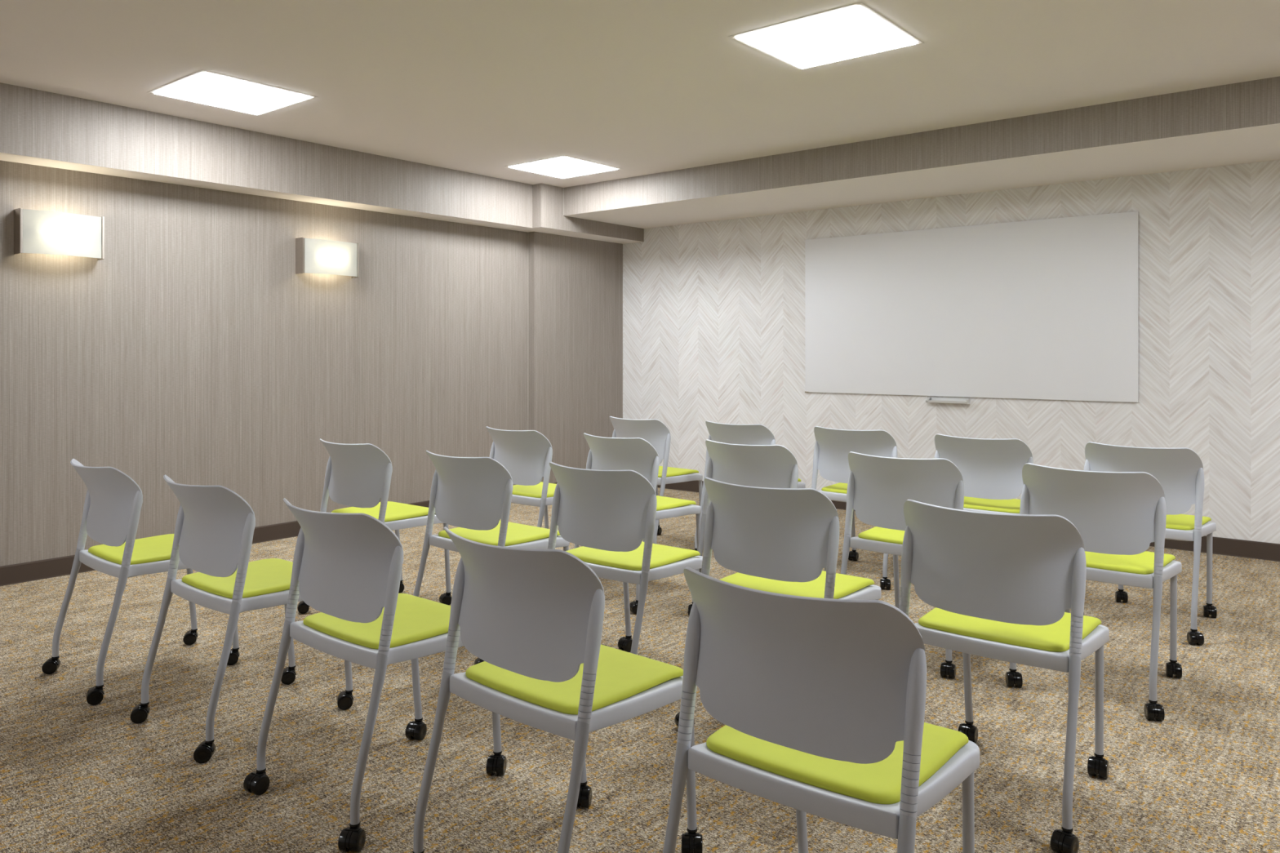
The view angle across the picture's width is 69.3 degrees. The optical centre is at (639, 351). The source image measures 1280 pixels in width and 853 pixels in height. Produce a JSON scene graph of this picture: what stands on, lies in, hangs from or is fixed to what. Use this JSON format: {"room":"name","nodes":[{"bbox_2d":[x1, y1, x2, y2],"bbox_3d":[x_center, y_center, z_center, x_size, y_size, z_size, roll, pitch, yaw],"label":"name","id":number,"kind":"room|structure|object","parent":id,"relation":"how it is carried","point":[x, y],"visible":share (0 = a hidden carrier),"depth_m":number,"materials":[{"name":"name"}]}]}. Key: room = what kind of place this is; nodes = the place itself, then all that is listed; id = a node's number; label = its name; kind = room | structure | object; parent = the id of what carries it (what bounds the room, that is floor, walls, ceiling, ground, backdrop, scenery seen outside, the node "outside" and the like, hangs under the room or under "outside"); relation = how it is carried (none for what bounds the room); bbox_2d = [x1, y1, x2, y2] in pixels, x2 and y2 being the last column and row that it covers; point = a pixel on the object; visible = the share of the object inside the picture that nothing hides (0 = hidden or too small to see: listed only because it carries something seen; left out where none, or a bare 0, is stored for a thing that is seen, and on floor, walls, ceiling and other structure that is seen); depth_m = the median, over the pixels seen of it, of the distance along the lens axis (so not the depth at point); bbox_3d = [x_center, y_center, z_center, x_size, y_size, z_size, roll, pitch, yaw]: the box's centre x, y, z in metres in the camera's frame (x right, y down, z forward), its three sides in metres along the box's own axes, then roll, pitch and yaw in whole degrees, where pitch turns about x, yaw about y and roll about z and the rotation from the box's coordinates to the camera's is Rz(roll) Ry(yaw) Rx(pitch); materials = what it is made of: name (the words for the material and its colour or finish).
{"room":"seminar room","nodes":[
{"label":"seminar room","id":0,"kind":"room"},
{"bbox_2d":[0,160,622,566],"bbox_3d":[-3.201,-0.062,5.151,0.195,2.604,9.340,0,0,39],"label":"wall","id":1,"kind":"structure","parent":0,"point":[196,352],"depth_m":6.02,"materials":[{"name":"grey wood"}]},
{"bbox_2d":[13,208,104,260],"bbox_3d":[-3.166,-0.637,5.065,0.118,0.240,0.413,0,0,39],"label":"wall sconce","id":2,"kind":"object","parent":1,"relation":"attached to","point":[35,231],"visible":1,"depth_m":5.00,"materials":[{"name":"white glass"}]},
{"bbox_2d":[0,500,429,586],"bbox_3d":[-3.504,1.189,4.734,0.016,0.102,8.070,0,0,39],"label":"baseboard","id":3,"kind":"structure","parent":1,"relation":"attached to","point":[18,573],"depth_m":5.10,"materials":[{"name":"brown wood"}]},
{"bbox_2d":[0,82,644,244],"bbox_3d":[-3.018,-1.187,5.079,0.330,0.354,9.220,0,0,39],"label":"ceiling beam","id":4,"kind":"structure","parent":1,"relation":"attached to","point":[38,127],"depth_m":5.78,"materials":[{"name":"grey wood"}]},
{"bbox_2d":[295,237,359,278],"bbox_3d":[-2.126,-0.637,6.332,0.118,0.240,0.433,0,0,39],"label":"wall sconce","id":5,"kind":"object","parent":1,"relation":"attached to","point":[313,255],"visible":1,"depth_m":6.25,"materials":[{"name":"white glass"}]},
{"bbox_2d":[0,487,1279,852],"bbox_3d":[-0.123,1.290,2.702,8.060,0.100,9.460,0,0,39],"label":"floor","id":6,"kind":"structure","parent":0,"point":[77,775],"depth_m":2.95,"materials":[{"name":"carpet"}]},
{"bbox_2d":[41,458,239,705],"bbox_3d":[-1.930,0.828,3.607,0.535,0.824,0.574,0,0,41],"label":"chair","id":7,"kind":"object","parent":6,"relation":"on","point":[113,500],"visible":0.86,"depth_m":3.43,"materials":[{"name":"grey plastic"}]},
{"bbox_2d":[88,533,173,564],"bbox_3d":[-1.899,0.775,3.630,0.422,0.027,0.388,0,0,41],"label":"seat cushion","id":8,"kind":"object","parent":7,"relation":"on","point":[153,550],"depth_m":3.53,"materials":[{"name":"fabric"}]},
{"bbox_2d":[129,475,353,764],"bbox_3d":[-1.335,0.828,3.145,0.532,0.824,0.574,0,0,40],"label":"chair","id":9,"kind":"object","parent":6,"relation":"on","point":[215,525],"visible":0.98,"depth_m":2.98,"materials":[{"name":"grey plastic"}]},
{"bbox_2d":[182,558,293,598],"bbox_3d":[-1.304,0.775,3.169,0.422,0.027,0.388,0,0,40],"label":"seat cushion","id":10,"kind":"object","parent":9,"relation":"on","point":[270,578],"depth_m":3.07,"materials":[{"name":"fabric"}]},
{"bbox_2d":[297,438,451,613],"bbox_3d":[-1.258,0.828,4.442,0.532,0.824,0.572,0,0,39],"label":"chair","id":11,"kind":"object","parent":6,"relation":"on","point":[357,476],"visible":0.72,"depth_m":4.30,"materials":[{"name":"grey plastic"}]},
{"bbox_2d":[331,501,428,522],"bbox_3d":[-1.227,0.775,4.467,0.422,0.027,0.388,0,0,39],"label":"seat cushion","id":12,"kind":"object","parent":11,"relation":"on","point":[396,512],"depth_m":4.41,"materials":[{"name":"fabric"}]},
{"bbox_2d":[243,497,506,852],"bbox_3d":[-0.733,0.828,2.642,0.538,0.824,0.580,0,0,40],"label":"chair","id":13,"kind":"object","parent":6,"relation":"on","point":[347,567],"visible":0.98,"depth_m":2.49,"materials":[{"name":"grey plastic"}]},
{"bbox_2d":[302,593,450,648],"bbox_3d":[-0.712,0.775,2.675,0.422,0.027,0.388,0,0,40],"label":"seat cushion","id":14,"kind":"object","parent":13,"relation":"on","point":[419,623],"depth_m":2.57,"materials":[{"name":"fabric"}]},
{"bbox_2d":[413,450,569,665],"bbox_3d":[-0.628,0.828,3.913,0.528,0.824,0.572,0,0,40],"label":"chair","id":15,"kind":"object","parent":6,"relation":"on","point":[472,495],"visible":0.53,"depth_m":3.77,"materials":[{"name":"grey plastic"}]},
{"bbox_2d":[438,520,559,546],"bbox_3d":[-0.599,0.775,3.939,0.422,0.027,0.388,0,0,40],"label":"seat cushion","id":16,"kind":"object","parent":15,"relation":"on","point":[517,535],"depth_m":3.86,"materials":[{"name":"fabric"}]},
{"bbox_2d":[485,426,556,528],"bbox_3d":[-0.578,0.828,5.144,0.520,0.824,0.570,0,0,41],"label":"chair","id":17,"kind":"object","parent":6,"relation":"on","point":[526,455],"visible":0.47,"depth_m":4.96,"materials":[{"name":"grey plastic"}]},
{"bbox_2d":[511,481,556,497],"bbox_3d":[-0.551,0.775,5.174,0.422,0.027,0.388,0,0,41],"label":"seat cushion","id":18,"kind":"object","parent":17,"relation":"on","point":[518,491],"depth_m":5.06,"materials":[{"name":"fabric"}]},
{"bbox_2d":[413,526,702,852],"bbox_3d":[-0.187,0.828,2.211,0.526,0.824,0.575,0,0,41],"label":"chair","id":19,"kind":"object","parent":6,"relation":"on","point":[534,618],"visible":0.99,"depth_m":2.07,"materials":[{"name":"grey plastic"}]},
{"bbox_2d":[465,644,683,715],"bbox_3d":[-0.164,0.775,2.240,0.422,0.027,0.388,0,0,41],"label":"seat cushion","id":20,"kind":"object","parent":19,"relation":"on","point":[625,682],"depth_m":2.13,"materials":[{"name":"fabric"}]},
{"bbox_2d":[547,462,702,654],"bbox_3d":[-0.068,0.828,3.515,0.529,0.824,0.573,0,0,39],"label":"chair","id":21,"kind":"object","parent":6,"relation":"on","point":[608,513],"visible":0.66,"depth_m":3.35,"materials":[{"name":"grey plastic"}]},
{"bbox_2d":[565,542,700,570],"bbox_3d":[-0.041,0.775,3.542,0.422,0.027,0.388,0,0,39],"label":"seat cushion","id":22,"kind":"object","parent":21,"relation":"on","point":[664,557],"depth_m":3.45,"materials":[{"name":"fabric"}]},
{"bbox_2d":[573,432,701,614],"bbox_3d":[-0.013,0.828,4.724,0.528,0.824,0.576,0,0,44],"label":"chair","id":23,"kind":"object","parent":6,"relation":"on","point":[637,455],"visible":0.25,"depth_m":4.55,"materials":[{"name":"grey plastic"}]},
{"bbox_2d":[656,495,696,511],"bbox_3d":[0.016,0.775,4.747,0.422,0.027,0.388,0,0,44],"label":"seat cushion","id":24,"kind":"object","parent":23,"relation":"on","point":[664,504],"depth_m":4.66,"materials":[{"name":"fabric"}]},
{"bbox_2d":[608,416,702,544],"bbox_3d":[0.081,0.828,5.942,0.518,0.824,0.571,0,0,43],"label":"chair","id":25,"kind":"object","parent":6,"relation":"on","point":[653,431],"visible":0.36,"depth_m":5.75,"materials":[{"name":"grey plastic"}]},
{"bbox_2d":[657,466,698,477],"bbox_3d":[0.107,0.775,5.971,0.422,0.027,0.388,0,0,43],"label":"seat cushion","id":26,"kind":"object","parent":25,"relation":"on","point":[671,472],"depth_m":5.87,"materials":[{"name":"fabric"}]},
{"bbox_2d":[692,420,804,551],"bbox_3d":[0.674,0.828,5.553,0.521,0.824,0.574,0,0,43],"label":"chair","id":27,"kind":"object","parent":6,"relation":"on","point":[742,434],"visible":0.14,"depth_m":5.39,"materials":[{"name":"grey plastic"}]},
{"bbox_2d":[688,439,826,616],"bbox_3d":[0.593,0.828,4.381,0.531,0.824,0.572,0,0,39],"label":"chair","id":28,"kind":"object","parent":6,"relation":"on","point":[769,466],"visible":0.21,"depth_m":4.21,"materials":[{"name":"grey plastic"}]},
{"bbox_2d":[674,477,880,726],"bbox_3d":[0.486,0.828,3.084,0.537,0.824,0.578,0,0,39],"label":"chair","id":29,"kind":"object","parent":6,"relation":"on","point":[777,540],"visible":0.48,"depth_m":2.93,"materials":[{"name":"grey plastic"}]},
{"bbox_2d":[720,570,874,599],"bbox_3d":[0.516,0.775,3.106,0.422,0.027,0.388,0,0,39],"label":"seat cushion","id":30,"kind":"object","parent":29,"relation":"on","point":[846,587],"depth_m":3.03,"materials":[{"name":"fabric"}]},
{"bbox_2d":[662,566,979,852],"bbox_3d":[0.368,0.828,1.812,0.529,0.824,0.573,0,0,38],"label":"chair","id":31,"kind":"object","parent":6,"relation":"on","point":[820,703],"visible":1,"depth_m":1.67,"materials":[{"name":"grey plastic"}]},
{"bbox_2d":[706,722,968,804],"bbox_3d":[0.387,0.775,1.845,0.422,0.027,0.388,0,0,38],"label":"seat cushion","id":32,"kind":"object","parent":31,"relation":"on","point":[943,749],"depth_m":1.72,"materials":[{"name":"fabric"}]},
{"bbox_2d":[811,426,897,589],"bbox_3d":[1.255,0.828,5.162,0.532,0.824,0.570,0,0,39],"label":"chair","id":33,"kind":"object","parent":6,"relation":"on","point":[833,446],"visible":0.5,"depth_m":5.07,"materials":[{"name":"grey plastic"}]},
{"bbox_2d":[821,482,847,493],"bbox_3d":[1.275,0.775,5.197,0.422,0.027,0.388,0,0,39],"label":"seat cushion","id":34,"kind":"object","parent":33,"relation":"on","point":[838,488],"depth_m":5.15,"materials":[{"name":"fabric"}]},
{"bbox_2d":[840,451,964,679],"bbox_3d":[1.148,0.828,3.864,0.531,0.824,0.571,0,0,39],"label":"chair","id":35,"kind":"object","parent":6,"relation":"on","point":[878,487],"visible":0.51,"depth_m":3.75,"materials":[{"name":"grey plastic"}]},
{"bbox_2d":[857,526,905,544],"bbox_3d":[1.172,0.775,3.892,0.422,0.027,0.388,0,0,39],"label":"seat cushion","id":36,"kind":"object","parent":35,"relation":"on","point":[875,535],"depth_m":3.84,"materials":[{"name":"fabric"}]},
{"bbox_2d":[934,433,1033,514],"bbox_3d":[1.775,0.828,4.676,0.526,0.824,0.577,0,0,41],"label":"chair","id":37,"kind":"object","parent":6,"relation":"on","point":[990,469],"visible":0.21,"depth_m":4.52,"materials":[{"name":"grey plastic"}]},
{"bbox_2d":[963,496,1020,513],"bbox_3d":[1.798,0.775,4.705,0.422,0.027,0.388,0,0,41],"label":"seat cushion","id":38,"kind":"object","parent":37,"relation":"on","point":[971,504],"depth_m":4.60,"materials":[{"name":"fabric"}]},
{"bbox_2d":[898,499,1109,852],"bbox_3d":[1.030,0.828,2.623,0.521,0.824,0.568,0,0,39],"label":"chair","id":39,"kind":"object","parent":6,"relation":"on","point":[999,586],"visible":0.87,"depth_m":2.48,"materials":[{"name":"grey plastic"}]},
{"bbox_2d":[918,607,1101,652],"bbox_3d":[1.053,0.775,2.653,0.422,0.027,0.388,0,0,39],"label":"seat cushion","id":40,"kind":"object","parent":39,"relation":"on","point":[1055,637],"depth_m":2.55,"materials":[{"name":"fabric"}]},
{"bbox_2d":[1004,462,1182,720],"bbox_3d":[1.722,0.828,3.456,0.531,0.824,0.572,0,0,41],"label":"chair","id":41,"kind":"object","parent":6,"relation":"on","point":[1117,516],"visible":0.71,"depth_m":3.29,"materials":[{"name":"grey plastic"}]},
{"bbox_2d":[1084,551,1175,574],"bbox_3d":[1.743,0.775,3.489,0.422,0.027,0.388,0,0,41],"label":"seat cushion","id":42,"kind":"object","parent":41,"relation":"on","point":[1143,563],"depth_m":3.35,"materials":[{"name":"fabric"}]},
{"bbox_2d":[1083,441,1217,644],"bbox_3d":[2.348,0.828,4.254,0.536,0.824,0.573,0,0,43],"label":"chair","id":43,"kind":"object","parent":6,"relation":"on","point":[1180,473],"visible":0.64,"depth_m":4.06,"materials":[{"name":"grey plastic"}]},
{"bbox_2d":[1165,514,1211,530],"bbox_3d":[2.367,0.775,4.289,0.422,0.027,0.388,0,0,43],"label":"seat cushion","id":44,"kind":"object","parent":43,"relation":"on","point":[1178,522],"depth_m":4.15,"materials":[{"name":"fabric"}]},
{"bbox_2d":[0,0,1279,187],"bbox_3d":[-0.123,-1.414,2.702,8.060,0.100,9.460,0,0,39],"label":"ceiling","id":45,"kind":"structure","parent":0,"point":[638,87],"depth_m":4.42,"materials":[{"name":"paint"}]},
{"bbox_2d":[146,69,318,115],"bbox_3d":[-2.160,-1.360,4.918,0.622,0.006,0.622,0,0,39],"label":"recessed light","id":46,"kind":"object","parent":45,"relation":"in","point":[202,86],"visible":1,"depth_m":4.89,"materials":[{"name":"paint"}]},
{"bbox_2d":[505,155,622,178],"bbox_3d":[-0.569,-1.360,6.872,0.622,0.006,0.622,0,0,39],"label":"recessed light","id":47,"kind":"object","parent":45,"relation":"in","point":[563,166],"visible":1,"depth_m":6.82,"materials":[{"name":"paint"}]},
{"bbox_2d":[728,1,924,70],"bbox_3d":[0.819,-1.360,4.050,0.622,0.006,0.622,0,0,39],"label":"recessed light","id":48,"kind":"object","parent":45,"relation":"in","point":[855,30],"visible":1,"depth_m":4.01,"materials":[{"name":"paint"}]},
{"bbox_2d":[622,160,1279,543],"bbox_3d":[2.840,-0.062,6.311,8.060,2.604,0.120,0,0,39],"label":"wall","id":49,"kind":"structure","parent":0,"point":[713,312],"depth_m":6.39,"materials":[{"name":"white wood"}]},
{"bbox_2d":[563,187,564,215],"bbox_3d":[-0.637,-1.248,7.716,0.002,0.233,0.002,0,0,39],"label":"trim","id":50,"kind":"structure","parent":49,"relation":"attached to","point":[563,188],"depth_m":7.71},
{"bbox_2d":[564,75,1279,228],"bbox_3d":[2.593,-1.248,5.751,7.490,0.233,1.060,0,0,39],"label":"ceiling beam","id":51,"kind":"structure","parent":49,"relation":"attached to","point":[1238,122],"depth_m":5.78,"materials":[{"name":"beige wood"}]},
{"bbox_2d":[925,396,969,404],"bbox_3d":[2.225,0.357,6.697,0.304,0.040,0.063,0,0,39],"label":"tray","id":52,"kind":"object","parent":49,"relation":"attached to","point":[940,400],"visible":1,"depth_m":6.70,"materials":[{"name":"metal"}]},
{"bbox_2d":[657,480,1279,561],"bbox_3d":[2.826,1.189,6.235,7.745,0.102,0.016,0,0,39],"label":"baseboard","id":53,"kind":"structure","parent":49,"relation":"attached to","point":[1222,546],"depth_m":5.63,"materials":[{"name":"brown wood"}]},
{"bbox_2d":[804,211,1138,402],"bbox_3d":[2.263,-0.282,6.694,2.408,1.229,0.020,0,0,39],"label":"whiteboard","id":54,"kind":"object","parent":49,"relation":"attached to","point":[1046,308],"visible":1,"depth_m":6.56,"materials":[{"name":"white glossy whiteboard surface"},{"name":"metal"}]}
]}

